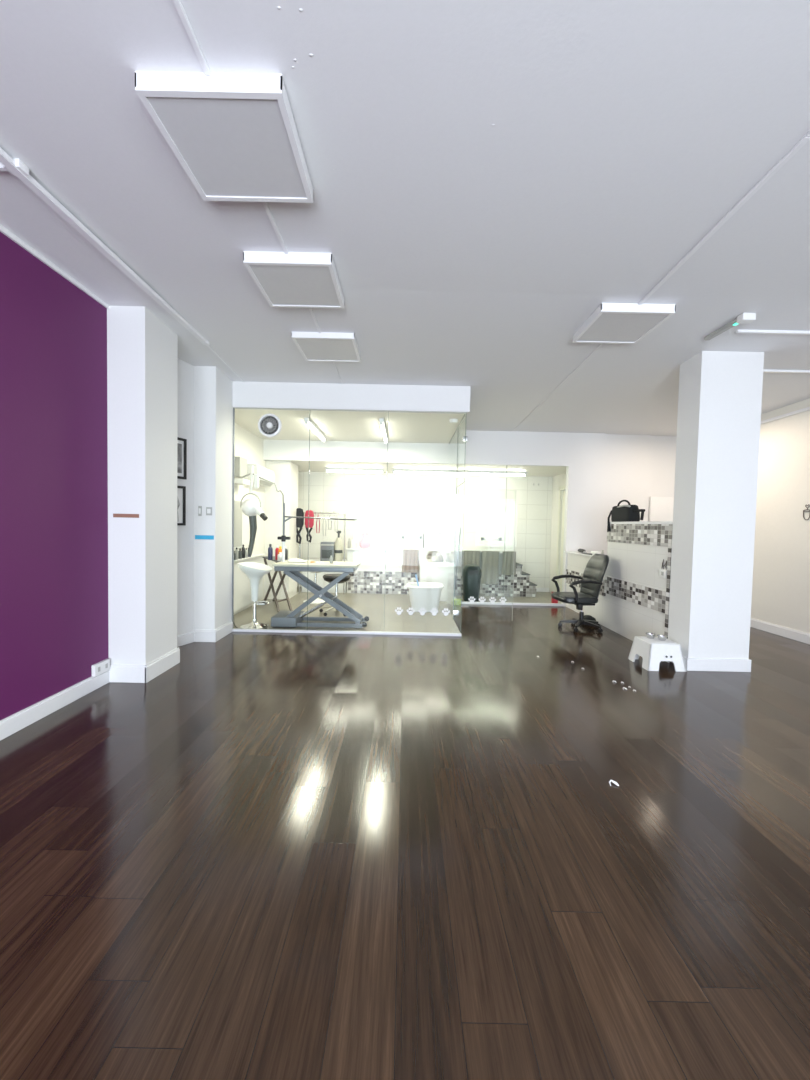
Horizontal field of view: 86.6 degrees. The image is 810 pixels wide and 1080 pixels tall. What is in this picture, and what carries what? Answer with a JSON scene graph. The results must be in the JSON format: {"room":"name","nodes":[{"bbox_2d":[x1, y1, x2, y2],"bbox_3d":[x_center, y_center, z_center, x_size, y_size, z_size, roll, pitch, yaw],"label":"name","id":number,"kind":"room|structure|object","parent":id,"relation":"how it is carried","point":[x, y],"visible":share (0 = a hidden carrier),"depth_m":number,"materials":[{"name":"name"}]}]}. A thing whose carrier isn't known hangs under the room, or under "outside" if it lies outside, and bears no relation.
{"room":"pet grooming salon","nodes":[
{"label":"pet grooming salon","id":0,"kind":"room"},
{"bbox_2d":[0,232,108,719],"bbox_3d":[-2.580,-0.243,0.243,0.330,3.060,6.500,1,2,0],"label":"wall","id":1,"kind":"structure","parent":0,"point":[54,440],"depth_m":2.91,"materials":[{"name":"purple paint"}]},
{"bbox_2d":[0,225,108,308],"bbox_3d":[-2.377,-1.743,0.187,0.015,0.030,6.500,1,2,0],"label":"trim","id":2,"kind":"structure","parent":1,"relation":"attached to","point":[3,230],"depth_m":2.86,"materials":[{"name":"paint"}]},
{"bbox_2d":[0,670,109,740],"bbox_3d":[-2.436,1.232,0.298,0.020,0.114,6.500,1,2,0],"label":"baseboard","id":3,"kind":"structure","parent":1,"relation":"attached to","point":[11,724],"depth_m":2.93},
{"bbox_2d":[91,659,109,676],"bbox_3d":[-2.426,1.018,3.432,0.032,0.090,0.170,1,2,0],"label":"wall socket","id":4,"kind":"object","parent":1,"relation":"attached to","point":[102,666],"visible":1,"depth_m":3.41,"materials":[{"name":"white plastic"}]},
{"bbox_2d":[177,358,193,635],"bbox_3d":[-2.521,-0.395,4.350,0.442,3.060,0.780,1,2,0],"label":"wall","id":5,"kind":"structure","parent":0,"point":[185,371],"depth_m":4.62,"materials":[{"name":"white paint"}]},
{"bbox_2d":[177,486,185,525],"bbox_3d":[-2.412,-0.358,4.422,0.025,0.415,0.350,2,2,22],"label":"framed picture","id":6,"kind":"object","parent":5,"relation":"attached to","point":[181,490],"visible":0.41,"depth_m":4.55,"materials":[{"name":"black plastic"}]},
{"bbox_2d":[177,496,179,521],"bbox_3d":[-2.416,-0.352,4.413,0.003,0.325,0.250,2,2,21],"label":"print","id":7,"kind":"object","parent":6,"relation":"attached to","point":[178,497],"depth_m":4.52},
{"bbox_2d":[177,437,186,479],"bbox_3d":[-2.397,-0.853,4.414,0.025,0.425,0.350,2,2,22],"label":"framed picture","id":8,"kind":"object","parent":5,"relation":"attached to","point":[181,443],"visible":0.4,"depth_m":4.53,"materials":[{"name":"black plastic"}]},
{"bbox_2d":[177,443,181,472],"bbox_3d":[-2.398,-0.853,4.414,0.003,0.305,0.250,2,2,21],"label":"print","id":9,"kind":"object","parent":8,"relation":"attached to","point":[179,445],"depth_m":4.50},
{"bbox_2d":[177,632,194,646],"bbox_3d":[-2.468,1.080,4.420,0.030,0.110,0.741,2,2,21],"label":"baseboard","id":10,"kind":"structure","parent":5,"relation":"attached to","point":[184,639],"depth_m":4.64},
{"bbox_2d":[234,423,265,614],"bbox_3d":[-2.578,-0.360,7.144,0.330,2.780,3.800,1,2,0],"label":"wall","id":11,"kind":"structure","parent":0,"point":[249,446],"depth_m":6.69,"materials":[{"name":"white paint"}]},
{"bbox_2d":[234,499,242,548],"bbox_3d":[-2.408,-0.229,6.148,0.012,0.700,0.440,1,2,0],"label":"wall mirror","id":12,"kind":"object","parent":11,"relation":"attached to","point":[238,514],"visible":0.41,"depth_m":6.20,"materials":[{"name":"grey mirror"}]},
{"bbox_2d":[235,456,246,477],"bbox_3d":[-2.349,-1.033,6.128,0.100,0.270,0.280,1,2,0],"label":"control box","id":13,"kind":"object","parent":11,"relation":"attached to","point":[240,463],"visible":0.68,"depth_m":6.04,"materials":[{"name":"grey plastic"}]},
{"bbox_2d":[234,478,249,484],"bbox_3d":[-2.318,-0.820,6.075,0.170,0.070,0.300,1,2,0],"label":"wall bracket","id":14,"kind":"object","parent":11,"relation":"attached to","point":[238,481],"visible":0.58,"depth_m":5.93,"materials":[{"name":"white plastic"}]},
{"bbox_2d":[234,554,265,611],"bbox_3d":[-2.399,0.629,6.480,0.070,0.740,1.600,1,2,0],"label":"cabinet","id":15,"kind":"object","parent":11,"relation":"attached to","point":[242,588],"visible":0.54,"depth_m":6.40,"materials":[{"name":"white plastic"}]},
{"bbox_2d":[240,466,277,520],"bbox_3d":[-2.094,-0.648,5.923,0.636,0.758,0.242,1,2,0],"label":"dryer","id":16,"kind":"object","parent":11,"relation":"attached to","point":[250,507],"visible":0.98,"depth_m":5.89,"materials":[{"name":"white plastic"}]},
{"bbox_2d":[248,516,256,555],"bbox_3d":[-2.124,-0.061,5.981,0.124,0.559,0.112,1,2,0],"label":"flexible hose","id":17,"kind":"object","parent":16,"relation":"hanging from","point":[252,519],"visible":0.97,"depth_m":5.96,"materials":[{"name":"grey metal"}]},
{"bbox_2d":[244,464,274,486],"bbox_3d":[-2.294,-1.018,6.824,0.210,0.270,0.850,1,2,0],"label":"air conditioner","id":18,"kind":"object","parent":11,"relation":"attached to","point":[263,472],"visible":0.62,"depth_m":6.70,"materials":[{"name":"white plastic"}]},
{"bbox_2d":[264,461,297,598],"bbox_3d":[-2.207,-0.175,7.710,0.420,2.385,0.580,1,2,0],"label":"wall pier","id":19,"kind":"object","parent":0,"point":[286,472],"visible":0.79,"depth_m":7.42,"materials":[{"name":"white paint"}]},
{"bbox_2d":[296,508,303,543],"bbox_3d":[-1.955,-0.254,7.928,0.170,0.664,0.110,1,2,0],"label":"harness","id":20,"kind":"object","parent":19,"relation":"hanging from","point":[299,512],"visible":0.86,"depth_m":7.89,"materials":[{"name":"black fabric"}]},
{"bbox_2d":[235,409,463,443],"bbox_3d":[-0.915,-1.663,6.238,3.300,0.080,2.010,1,2,0],"label":"ceiling","id":21,"kind":"structure","parent":0,"point":[335,426],"depth_m":6.06,"materials":[{"name":"white paint"}]},
{"bbox_2d":[304,418,325,441],"bbox_3d":[-1.297,-1.590,6.271,0.060,0.082,1.250,1,2,0],"label":"fitting","id":22,"kind":"object","parent":21,"relation":"attached to","point":[313,427],"visible":1,"depth_m":6.12,"materials":[{"name":"white plastic"}]},
{"bbox_2d":[379,418,387,443],"bbox_3d":[-0.307,-1.569,6.271,0.060,0.082,1.350,1,2,0],"label":"fitting","id":23,"kind":"object","parent":21,"relation":"attached to","point":[381,420],"visible":1,"depth_m":6.05,"materials":[{"name":"white plastic"}]},
{"bbox_2d":[457,414,467,486],"bbox_3d":[0.729,-1.139,5.564,0.060,0.848,0.793,1,2,0],"label":"glass screen","id":24,"kind":"object","parent":21,"relation":"attached to","point":[463,437],"visible":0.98,"depth_m":5.26,"materials":[{"name":"glass"}]},
{"bbox_2d":[453,489,515,617],"bbox_3d":[1.109,0.214,6.011,0.836,1.831,0.040,1,2,0],"label":"door","id":25,"kind":"structure","parent":24,"relation":"attached to","point":[458,501],"depth_m":6.02,"materials":[{"name":"clear glass"}]},
{"bbox_2d":[0,587,809,1079],"bbox_3d":[1.148,1.310,3.100,7.850,0.100,12.100,1,2,0],"label":"floor","id":26,"kind":"structure","parent":0,"point":[264,855],"depth_m":1.72,"materials":[{"name":"brown wood"}]},
{"bbox_2d":[107,306,177,664],"bbox_3d":[-2.425,-0.370,3.736,0.635,3.060,0.490,1,2,0],"label":"wall pier","id":27,"kind":"object","parent":26,"relation":"on","point":[142,350],"visible":0.57,"depth_m":3.52,"materials":[{"name":"white paint"}]},
{"bbox_2d":[113,514,138,517],"bbox_3d":[-2.266,-0.198,3.495,0.210,0.030,0.004,1,2,0],"label":"tape","id":28,"kind":"object","parent":27,"relation":"attached to","point":[114,515],"visible":1,"depth_m":3.49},
{"bbox_2d":[109,647,179,682],"bbox_3d":[-2.347,1.089,3.790,0.453,0.144,0.526,1,2,0],"label":"baseboard","id":29,"kind":"object","parent":27,"relation":"attached to","point":[118,673],"visible":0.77,"depth_m":3.53,"materials":[{"name":"wood"}]},
{"bbox_2d":[194,366,232,629],"bbox_3d":[-2.409,-0.416,4.975,0.665,3.060,0.530,1,2,0],"label":"pier","id":30,"kind":"object","parent":26,"relation":"on","point":[213,390],"visible":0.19,"depth_m":4.74,"materials":[{"name":"white paint"}]},
{"bbox_2d":[195,535,213,539],"bbox_3d":[-2.202,-0.029,4.722,0.205,0.045,0.003,1,2,0],"label":"tape","id":31,"kind":"object","parent":30,"relation":"attached to","point":[210,537],"visible":1,"depth_m":4.72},
{"bbox_2d":[194,621,232,641],"bbox_3d":[-2.211,1.053,4.979,0.243,0.134,0.470,1,2,0],"label":"baseboard","id":32,"kind":"object","parent":30,"relation":"attached to","point":[219,633],"visible":1,"depth_m":4.75,"materials":[{"name":"wood"}]},
{"bbox_2d":[232,408,234,627],"bbox_3d":[-2.075,-0.247,5.196,0.011,2.660,0.030,1,2,0],"label":"channel","id":33,"kind":"object","parent":30,"relation":"attached to","point":[233,408],"visible":1,"depth_m":5.19,"materials":[{"name":"grey paint"}]},
{"bbox_2d":[237,562,271,628],"bbox_3d":[-1.915,0.701,5.481,0.420,0.813,0.380,2,2,10],"label":"bar stool","id":34,"kind":"object","parent":26,"relation":"on","point":[254,571],"visible":0.98,"depth_m":5.44,"materials":[{"name":"white plastic"}]},
{"bbox_2d":[262,556,292,611],"bbox_3d":[-2.002,0.680,6.727,0.254,0.780,1.187,0,3,-32],"label":"folding table","id":35,"kind":"object","parent":26,"relation":"on","point":[282,583],"visible":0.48,"depth_m":6.67,"materials":[{"name":"brown wood"}]},
{"bbox_2d":[268,544,272,559],"bbox_3d":[-2.024,0.180,6.463,0.070,0.240,0.069,1,2,0],"label":"bottle","id":36,"kind":"object","parent":35,"relation":"on","point":[270,549],"visible":1,"depth_m":6.44,"materials":[{"name":"blue plastic"}]},
{"bbox_2d":[303,572,324,603],"bbox_3d":[-1.516,0.756,7.284,0.400,0.585,0.400,1,2,0],"label":"stool","id":37,"kind":"object","parent":26,"relation":"on","point":[317,601],"visible":0.23,"depth_m":7.23,"materials":[{"name":"white plastic"}]},
{"bbox_2d":[271,560,368,627],"bbox_3d":[-1.087,0.705,5.671,1.216,0.805,0.540,1,2,0],"label":"table","id":38,"kind":"object","parent":26,"relation":"on","point":[294,618],"visible":0.98,"depth_m":5.50,"materials":[{"name":"grey metal"}]},
{"bbox_2d":[287,559,307,562],"bbox_3d":[-1.426,0.273,5.715,0.260,0.040,0.220,1,2,0],"label":"folded cloth","id":39,"kind":"object","parent":38,"relation":"on","point":[289,560],"visible":1,"depth_m":5.63,"materials":[{"name":"fabric"}]},
{"bbox_2d":[277,503,357,561],"bbox_3d":[-1.156,-0.091,5.697,1.055,0.780,0.070,1,2,0],"label":"pole","id":40,"kind":"object","parent":38,"relation":"on","point":[283,538],"visible":1,"depth_m":5.69,"materials":[{"name":"metal"}]},
{"bbox_2d":[301,559,346,592],"bbox_3d":[-1.560,0.701,8.536,0.850,0.600,0.595,1,2,0],"label":"base cabinet","id":41,"kind":"object","parent":26,"relation":"on","point":[321,582],"visible":0.21,"depth_m":8.24,"materials":[{"name":"white plastic"}]},
{"bbox_2d":[320,542,334,560],"bbox_3d":[-1.505,0.221,8.414,0.270,0.370,0.253,1,2,0],"label":"dryer","id":42,"kind":"object","parent":41,"relation":"on","point":[327,549],"visible":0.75,"depth_m":8.29,"materials":[{"name":"grey paint"}]},
{"bbox_2d":[322,550,331,557],"bbox_3d":[-1.506,0.271,8.294,0.200,0.160,0.010,1,2,0],"label":"grille","id":43,"kind":"object","parent":42,"relation":"attached to","point":[325,553],"depth_m":8.29,"materials":[{"name":"grey metal"}]},
{"bbox_2d":[334,530,342,560],"bbox_3d":[-1.293,0.112,8.371,0.156,0.600,0.156,1,2,0],"label":"bottle","id":44,"kind":"object","parent":41,"relation":"on","point":[338,552],"visible":0.95,"depth_m":8.32,"materials":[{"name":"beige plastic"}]},
{"bbox_2d":[319,574,351,615],"bbox_3d":[-1.023,0.801,6.402,0.509,0.579,0.469,1,2,0],"label":"stool","id":45,"kind":"object","parent":26,"relation":"on","point":[329,578],"visible":0.54,"depth_m":6.28,"materials":[{"name":"leather"}]},
{"bbox_2d":[233,628,460,635],"bbox_3d":[-0.711,1.126,5.246,2.795,0.030,0.050,1,2,0],"label":"rail","id":46,"kind":"object","parent":26,"relation":"on","point":[234,629],"visible":0.96,"depth_m":5.22,"materials":[{"name":"white metal"}]},
{"bbox_2d":[307,423,309,625],"bbox_3d":[-1.621,-0.242,5.196,0.916,2.670,0.012,1,2,0],"label":"glass screen","id":47,"kind":"object","parent":46,"relation":"on","point":[309,423],"visible":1,"depth_m":5.19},
{"bbox_2d":[258,414,281,436],"bbox_3d":[-1.612,-1.365,5.123,0.284,0.284,0.042,1,2,0],"label":"fan","id":48,"kind":"object","parent":47,"relation":"attached to","point":[269,425],"visible":1,"depth_m":5.11,"materials":[{"name":"plastic"}]},
{"bbox_2d":[260,416,278,433],"bbox_3d":[-1.612,-1.365,5.114,0.222,0.222,0.008,1,2,0],"label":"grille","id":49,"kind":"object","parent":48,"relation":"attached to","point":[268,424],"depth_m":5.11,"materials":[{"name":"grey plastic"}]},
{"bbox_2d":[384,412,465,633],"bbox_3d":[0.239,-0.203,5.194,0.936,2.670,0.016,1,2,0],"label":"glass screen","id":50,"kind":"object","parent":46,"relation":"on","point":[423,612],"visible":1,"depth_m":5.22,"materials":[{"name":"glass"}]},
{"bbox_2d":[404,582,443,611],"bbox_3d":[0.294,0.902,6.788,0.625,0.405,0.519,1,2,0],"label":"plastic tub","id":51,"kind":"object","parent":26,"relation":"on","point":[426,595],"visible":0.95,"depth_m":6.60,"materials":[{"name":"plastic"}]},
{"bbox_2d":[419,561,445,600],"bbox_3d":[0.505,0.732,7.776,0.480,0.680,0.412,1,2,0],"label":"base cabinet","id":52,"kind":"object","parent":26,"relation":"on","point":[431,572],"visible":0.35,"depth_m":7.57,"materials":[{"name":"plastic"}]},
{"bbox_2d":[425,550,443,562],"bbox_3d":[0.534,0.290,7.766,0.330,0.205,0.330,1,2,0],"label":"dome","id":53,"kind":"object","parent":52,"relation":"on","point":[434,556],"visible":1,"depth_m":7.65,"materials":[{"name":"plastic"}]},
{"bbox_2d":[346,547,536,596],"bbox_3d":[0.703,0.617,8.568,3.672,0.860,0.700,1,2,0],"label":"tiled wall","id":54,"kind":"structure","parent":26,"relation":"on","point":[371,576],"depth_m":8.25,"materials":[{"name":"white tile"}]},
{"bbox_2d":[358,533,370,548],"bbox_3d":[-0.780,0.015,8.407,0.228,0.310,0.230,3,3,41],"label":"jug","id":55,"kind":"object","parent":54,"relation":"on","point":[364,543],"visible":1,"depth_m":8.34,"materials":[{"name":"plastic"}]},
{"bbox_2d":[402,549,418,572],"bbox_3d":[0.107,0.398,8.186,0.328,0.440,0.040,1,2,0],"label":"towel","id":56,"kind":"object","parent":54,"relation":"hanging from","point":[410,563],"visible":1,"depth_m":8.18,"materials":[{"name":"fabric"}]},
{"bbox_2d":[462,550,479,579],"bbox_3d":[1.270,0.488,8.188,0.339,0.570,0.040,1,2,0],"label":"towel","id":57,"kind":"object","parent":54,"relation":"hanging from","point":[470,557],"visible":0.48,"depth_m":8.18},
{"bbox_2d":[480,551,499,583],"bbox_3d":[1.619,0.525,8.184,0.360,0.630,0.041,1,2,0],"label":"towel","id":58,"kind":"object","parent":54,"relation":"hanging from","point":[490,559],"visible":0.98,"depth_m":8.18,"materials":[{"name":"fabric"}]},
{"bbox_2d":[501,551,515,574],"bbox_3d":[1.981,0.443,8.186,0.275,0.450,0.041,1,2,0],"label":"towel","id":59,"kind":"object","parent":54,"relation":"hanging from","point":[509,559],"visible":0.98,"depth_m":8.18,"materials":[{"name":"fabric"}]},
{"bbox_2d":[445,427,458,618],"bbox_3d":[0.710,-0.253,6.653,0.012,2.700,1.284,1,2,0],"label":"glass screen","id":60,"kind":"object","parent":26,"relation":"on","point":[453,444],"visible":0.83,"depth_m":6.51,"materials":[{"name":"glass"}]},
{"bbox_2d":[454,528,460,598],"bbox_3d":[0.876,0.438,7.546,0.211,1.301,0.211,1,2,0],"label":"mop","id":61,"kind":"object","parent":26,"relation":"on","point":[460,528],"visible":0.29,"depth_m":7.59,"materials":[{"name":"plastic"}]},
{"bbox_2d":[462,564,481,601],"bbox_3d":[1.184,0.764,7.646,0.330,0.655,0.313,1,2,0],"label":"bin","id":62,"kind":"object","parent":26,"relation":"on","point":[471,573],"visible":0.94,"depth_m":7.53,"materials":[{"name":"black plastic"}]},
{"bbox_2d":[461,601,563,605],"bbox_3d":[1.705,1.093,7.377,2.015,0.040,0.055,1,2,0],"label":"rail","id":63,"kind":"object","parent":26,"relation":"on","point":[462,602],"visible":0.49,"depth_m":7.35,"materials":[{"name":"white metal"}]},
{"bbox_2d":[551,554,608,632],"bbox_3d":[2.330,0.686,5.743,0.664,1.000,0.602,1,2,-4],"label":"office chair","id":64,"kind":"object","parent":26,"relation":"on","point":[591,581],"visible":1,"depth_m":5.64,"materials":[{"name":"black leather"}]},
{"bbox_2d":[628,636,686,671],"bbox_3d":[2.502,1.118,4.277,0.370,0.253,0.370,1,2,0],"label":"step stool","id":65,"kind":"object","parent":26,"relation":"on","point":[654,651],"visible":0.88,"depth_m":4.12,"materials":[{"name":"white plastic"}]},
{"bbox_2d":[0,0,809,436],"bbox_3d":[1.212,-1.779,2.284,7.850,0.265,10.700,1,2,0],"label":"ceiling","id":66,"kind":"structure","parent":0,"point":[466,250],"depth_m":2.14,"materials":[{"name":"white paint"}]},
{"bbox_2d":[0,147,209,344],"bbox_3d":[-1.924,-1.756,1.002,0.170,0.053,6.130,1,2,0],"label":"cable conduit","id":67,"kind":"object","parent":66,"relation":"attached to","point":[16,167],"visible":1,"depth_m":2.48,"materials":[{"name":"white plastic"}]},
{"bbox_2d":[173,0,210,75],"bbox_3d":[-0.735,-1.702,-0.213,0.022,0.014,3.700,1,2,0],"label":"cable conduit","id":68,"kind":"object","parent":66,"relation":"attached to","point":[177,3],"visible":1,"depth_m":1.50,"materials":[{"name":"white plastic"}]},
{"bbox_2d":[135,71,312,202],"bbox_3d":[-0.748,-1.756,1.917,0.560,0.074,0.560,1,2,0],"label":"panel light","id":69,"kind":"object","parent":66,"relation":"attached to","point":[235,136],"visible":1,"depth_m":1.81,"materials":[{"name":"white plastic"}]},
{"bbox_2d":[147,97,306,197],"bbox_3d":[-0.749,-1.728,1.918,0.510,0.006,0.510,1,2,0],"label":"diffuser","id":70,"kind":"object","parent":69,"relation":"attached to","point":[229,147],"depth_m":1.87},
{"bbox_2d":[206,345,243,381],"bbox_3d":[-1.901,-1.870,4.585,0.018,0.036,1.040,1,2,-1],"label":"cable conduit","id":71,"kind":"object","parent":66,"relation":"attached to","point":[208,346],"visible":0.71,"depth_m":4.44,"materials":[{"name":"white plastic"}]},
{"bbox_2d":[262,202,287,253],"bbox_3d":[-0.747,-1.802,2.455,0.022,0.014,0.520,1,2,0],"label":"cable conduit","id":72,"kind":"object","parent":66,"relation":"attached to","point":[265,204],"visible":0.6,"depth_m":2.47,"materials":[{"name":"white plastic"}]},
{"bbox_2d":[243,251,343,308],"bbox_3d":[-0.743,-1.794,2.996,0.560,0.071,0.560,1,2,0],"label":"panel light","id":73,"kind":"object","parent":66,"relation":"attached to","point":[292,279],"visible":1,"depth_m":2.90,"materials":[{"name":"white plastic"}]},
{"bbox_2d":[249,265,339,305],"bbox_3d":[-0.743,-1.768,2.997,0.510,0.006,0.510,1,2,0],"label":"diffuser","id":74,"kind":"object","parent":73,"relation":"attached to","point":[281,285],"depth_m":2.97,"materials":[{"name":"plastic"}]},
{"bbox_2d":[309,308,320,332],"bbox_3d":[-0.749,-1.832,3.540,0.022,0.027,0.530,1,2,-1],"label":"cable conduit","id":75,"kind":"object","parent":66,"relation":"attached to","point":[310,309],"visible":0.6,"depth_m":3.57,"materials":[{"name":"white plastic"}]},
{"bbox_2d":[291,332,360,361],"bbox_3d":[-0.727,-1.824,4.086,0.560,0.051,0.560,1,2,0],"label":"panel light","id":76,"kind":"object","parent":66,"relation":"attached to","point":[313,346],"visible":1,"depth_m":4.00,"materials":[{"name":"white plastic"}]},
{"bbox_2d":[296,339,357,360],"bbox_3d":[-0.727,-1.808,4.086,0.510,0.006,0.510,1,2,0],"label":"diffuser","id":77,"kind":"object","parent":76,"relation":"attached to","point":[310,349],"depth_m":4.07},
{"bbox_2d":[233,381,470,413],"bbox_3d":[-0.636,-1.727,5.170,2.825,0.340,0.120,1,2,0],"label":"beam","id":78,"kind":"structure","parent":66,"relation":"attached to","point":[245,394],"depth_m":5.11,"materials":[{"name":"white paint"}]},
{"bbox_2d":[233,407,466,413],"bbox_3d":[-0.655,-1.551,5.146,2.795,0.010,0.030,1,2,0],"label":"rail","id":79,"kind":"object","parent":78,"relation":"attached to","point":[233,407],"visible":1,"depth_m":5.13,"materials":[{"name":"grey plastic"}]},
{"bbox_2d":[512,343,602,431],"bbox_3d":[1.800,-1.804,5.510,0.017,0.096,3.430,1,2,0],"label":"cable conduit","id":80,"kind":"object","parent":66,"relation":"attached to","point":[601,343],"visible":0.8,"depth_m":4.87,"materials":[{"name":"white plastic"}]},
{"bbox_2d":[572,303,675,343],"bbox_3d":[1.757,-1.758,3.516,0.560,0.065,0.560,1,2,0],"label":"panel light","id":81,"kind":"object","parent":66,"relation":"attached to","point":[611,323],"visible":1,"depth_m":3.42,"materials":[{"name":"white plastic"}]},
{"bbox_2d":[577,313,668,341],"bbox_3d":[1.757,-1.734,3.517,0.510,0.006,0.510,1,2,0],"label":"diffuser","id":82,"kind":"object","parent":81,"relation":"attached to","point":[606,327],"depth_m":3.50,"materials":[{"name":"plastic"}]},
{"bbox_2d":[638,131,809,304],"bbox_3d":[1.702,-1.698,1.086,0.032,0.016,4.302,1,2,2],"label":"cable conduit","id":83,"kind":"object","parent":66,"relation":"attached to","point":[806,138],"visible":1,"depth_m":2.24,"materials":[{"name":"white plastic"}]},
{"bbox_2d":[704,313,755,339],"bbox_3d":[2.662,-1.740,3.541,0.110,0.055,0.431,1,2,0],"label":"emergency light","id":84,"kind":"object","parent":66,"relation":"attached to","point":[744,318],"visible":1,"depth_m":3.42,"materials":[{"name":"grey plastic"}]},
{"bbox_2d":[735,329,809,334],"bbox_3d":[3.872,-1.732,3.615,2.170,0.022,0.030,1,2,0],"label":"cable conduit","id":85,"kind":"object","parent":66,"relation":"attached to","point":[738,330],"visible":1,"depth_m":3.60,"materials":[{"name":"white plastic"}]},
{"bbox_2d":[763,369,809,372],"bbox_3d":[3.997,-1.738,4.435,1.920,0.022,0.030,1,2,0],"label":"cable conduit","id":86,"kind":"object","parent":66,"relation":"attached to","point":[764,370],"visible":0.32,"depth_m":4.42,"materials":[{"name":"white plastic"}]},
{"bbox_2d":[297,471,552,587],"bbox_3d":[0.369,-0.169,8.975,5.570,2.385,0.150,1,2,0],"label":"wall","id":87,"kind":"structure","parent":0,"point":[419,500],"depth_m":8.88,"materials":[{"name":"white tile"}]},
{"bbox_2d":[299,511,345,594],"bbox_3d":[-1.555,0.236,8.054,0.864,1.565,0.047,1,2,0],"label":"hook rail","id":88,"kind":"object","parent":87,"relation":"attached to","point":[314,512],"visible":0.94,"depth_m":8.04,"materials":[{"name":"metal"}]},
{"bbox_2d":[305,510,313,542],"bbox_3d":[-1.765,-0.250,7.928,0.160,0.604,0.110,1,2,0],"label":"harness","id":89,"kind":"object","parent":88,"relation":"hanging from","point":[311,514],"visible":0.81,"depth_m":7.88,"materials":[{"name":"red fabric"}]},
{"bbox_2d":[291,461,565,476],"bbox_3d":[0.229,-1.368,8.190,5.900,0.065,1.630,1,2,0],"label":"ceiling","id":90,"kind":"structure","parent":0,"point":[540,471],"depth_m":7.82,"materials":[{"name":"white paint"}]},
{"bbox_2d":[325,468,383,472],"bbox_3d":[-0.953,-1.318,8.157,1.120,0.082,0.060,1,2,0],"label":"fitting","id":91,"kind":"object","parent":90,"relation":"attached to","point":[350,470],"visible":1,"depth_m":8.13,"materials":[{"name":"white plastic"}]},
{"bbox_2d":[392,469,526,475],"bbox_3d":[1.032,-1.276,8.157,2.550,0.082,0.060,1,2,0],"label":"fitting","id":92,"kind":"object","parent":90,"relation":"attached to","point":[398,471],"visible":1,"depth_m":8.13,"materials":[{"name":"white plastic"}]},
{"bbox_2d":[263,430,605,605],"bbox_3d":[0.469,-0.444,7.348,5.760,3.060,0.120,1,2,0],"label":"wall","id":93,"kind":"structure","parent":0,"point":[582,455],"depth_m":7.25,"materials":[{"name":"white paint"}]},
{"bbox_2d":[549,473,565,592],"bbox_3d":[3.087,-0.081,8.160,0.130,2.385,1.480,1,2,0],"label":"wall","id":94,"kind":"structure","parent":0,"point":[559,480],"depth_m":8.69,"materials":[{"name":"white paint"}]},
{"bbox_2d":[555,485,565,591],"bbox_3d":[3.010,0.045,8.010,0.040,2.140,0.890,1,2,0],"label":"door","id":95,"kind":"structure","parent":94,"relation":"in","point":[561,488],"depth_m":8.39,"materials":[{"name":"beige paint"}]},
{"bbox_2d":[559,491,564,591],"bbox_3d":[3.024,0.086,8.006,0.089,2.040,0.720,1,2,0],"label":"door leaf","id":96,"kind":"structure","parent":95,"relation":"attached to","point":[563,492],"depth_m":8.29,"materials":[{"name":"beige paint"}]},
{"bbox_2d":[566,542,671,640],"bbox_3d":[2.838,0.488,5.890,0.165,1.405,2.860,1,2,0],"label":"reception desk","id":97,"kind":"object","parent":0,"point":[640,564],"depth_m":5.28,"materials":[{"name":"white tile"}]},
{"bbox_2d":[566,551,592,556],"bbox_3d":[2.873,0.233,6.596,0.285,0.025,1.420,1,2,0],"label":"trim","id":98,"kind":"structure","parent":97,"relation":"attached to","point":[570,552],"depth_m":6.87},
{"bbox_2d":[566,524,672,638],"bbox_3d":[2.750,0.487,5.888,0.018,1.405,2.855,1,2,0],"label":"trim","id":99,"kind":"structure","parent":97,"relation":"attached to","point":[644,534],"depth_m":5.00,"materials":[{"name":"grey tile"}]},
{"bbox_2d":[607,521,672,523],"bbox_3d":[2.852,-0.203,5.144,0.205,0.032,1.440,1,2,0],"label":"trim","id":100,"kind":"structure","parent":97,"relation":"on","point":[640,522],"depth_m":4.90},
{"bbox_2d":[607,500,644,531],"bbox_3d":[2.818,-0.308,5.465,0.202,0.420,0.699,1,2,0],"label":"shoulder bag","id":101,"kind":"object","parent":100,"relation":"on","point":[622,513],"visible":0.99,"depth_m":5.41,"materials":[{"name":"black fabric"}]},
{"bbox_2d":[601,434,676,554],"bbox_3d":[4.139,-0.371,7.468,1.580,3.060,0.240,1,2,0],"label":"wall","id":102,"kind":"structure","parent":0,"point":[638,468],"depth_m":7.33,"materials":[{"name":"white paint"}]},
{"bbox_2d":[649,497,673,520],"bbox_3d":[4.535,-0.447,7.300,0.750,0.560,0.070,1,2,0],"label":"display board","id":103,"kind":"object","parent":102,"relation":"attached to","point":[660,508],"visible":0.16,"depth_m":7.29,"materials":[{"name":"white paper"}]},
{"bbox_2d":[668,351,763,658],"bbox_3d":[3.041,-0.274,4.245,0.580,3.060,0.330,1,2,0],"label":"wall pillar","id":104,"kind":"structure","parent":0,"point":[720,394],"depth_m":4.09,"materials":[{"name":"white paint"}]},
{"bbox_2d":[670,656,750,671],"bbox_3d":[3.011,1.195,4.291,0.614,0.120,0.348,1,2,0],"label":"baseboard","id":105,"kind":"structure","parent":104,"relation":"attached to","point":[692,664],"depth_m":4.12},
{"bbox_2d":[751,398,809,633],"bbox_3d":[5.014,-0.160,2.292,0.180,3.060,10.600,1,2,0],"label":"wall","id":106,"kind":"structure","parent":0,"point":[781,564],"depth_m":5.59,"materials":[{"name":"white paint"}]},
{"bbox_2d":[750,618,809,644],"bbox_3d":[4.884,1.308,2.246,0.020,0.124,10.400,1,2,0],"label":"baseboard","id":107,"kind":"structure","parent":106,"relation":"attached to","point":[789,633],"depth_m":5.57,"materials":[{"name":"wood"}]},
{"bbox_2d":[761,407,809,423],"bbox_3d":[4.934,-1.548,3.091,0.030,0.125,8.300,1,2,0],"label":"cable conduit","id":108,"kind":"object","parent":106,"relation":"attached to","point":[807,408],"visible":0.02,"depth_m":5.55,"materials":[{"name":"white plastic"}]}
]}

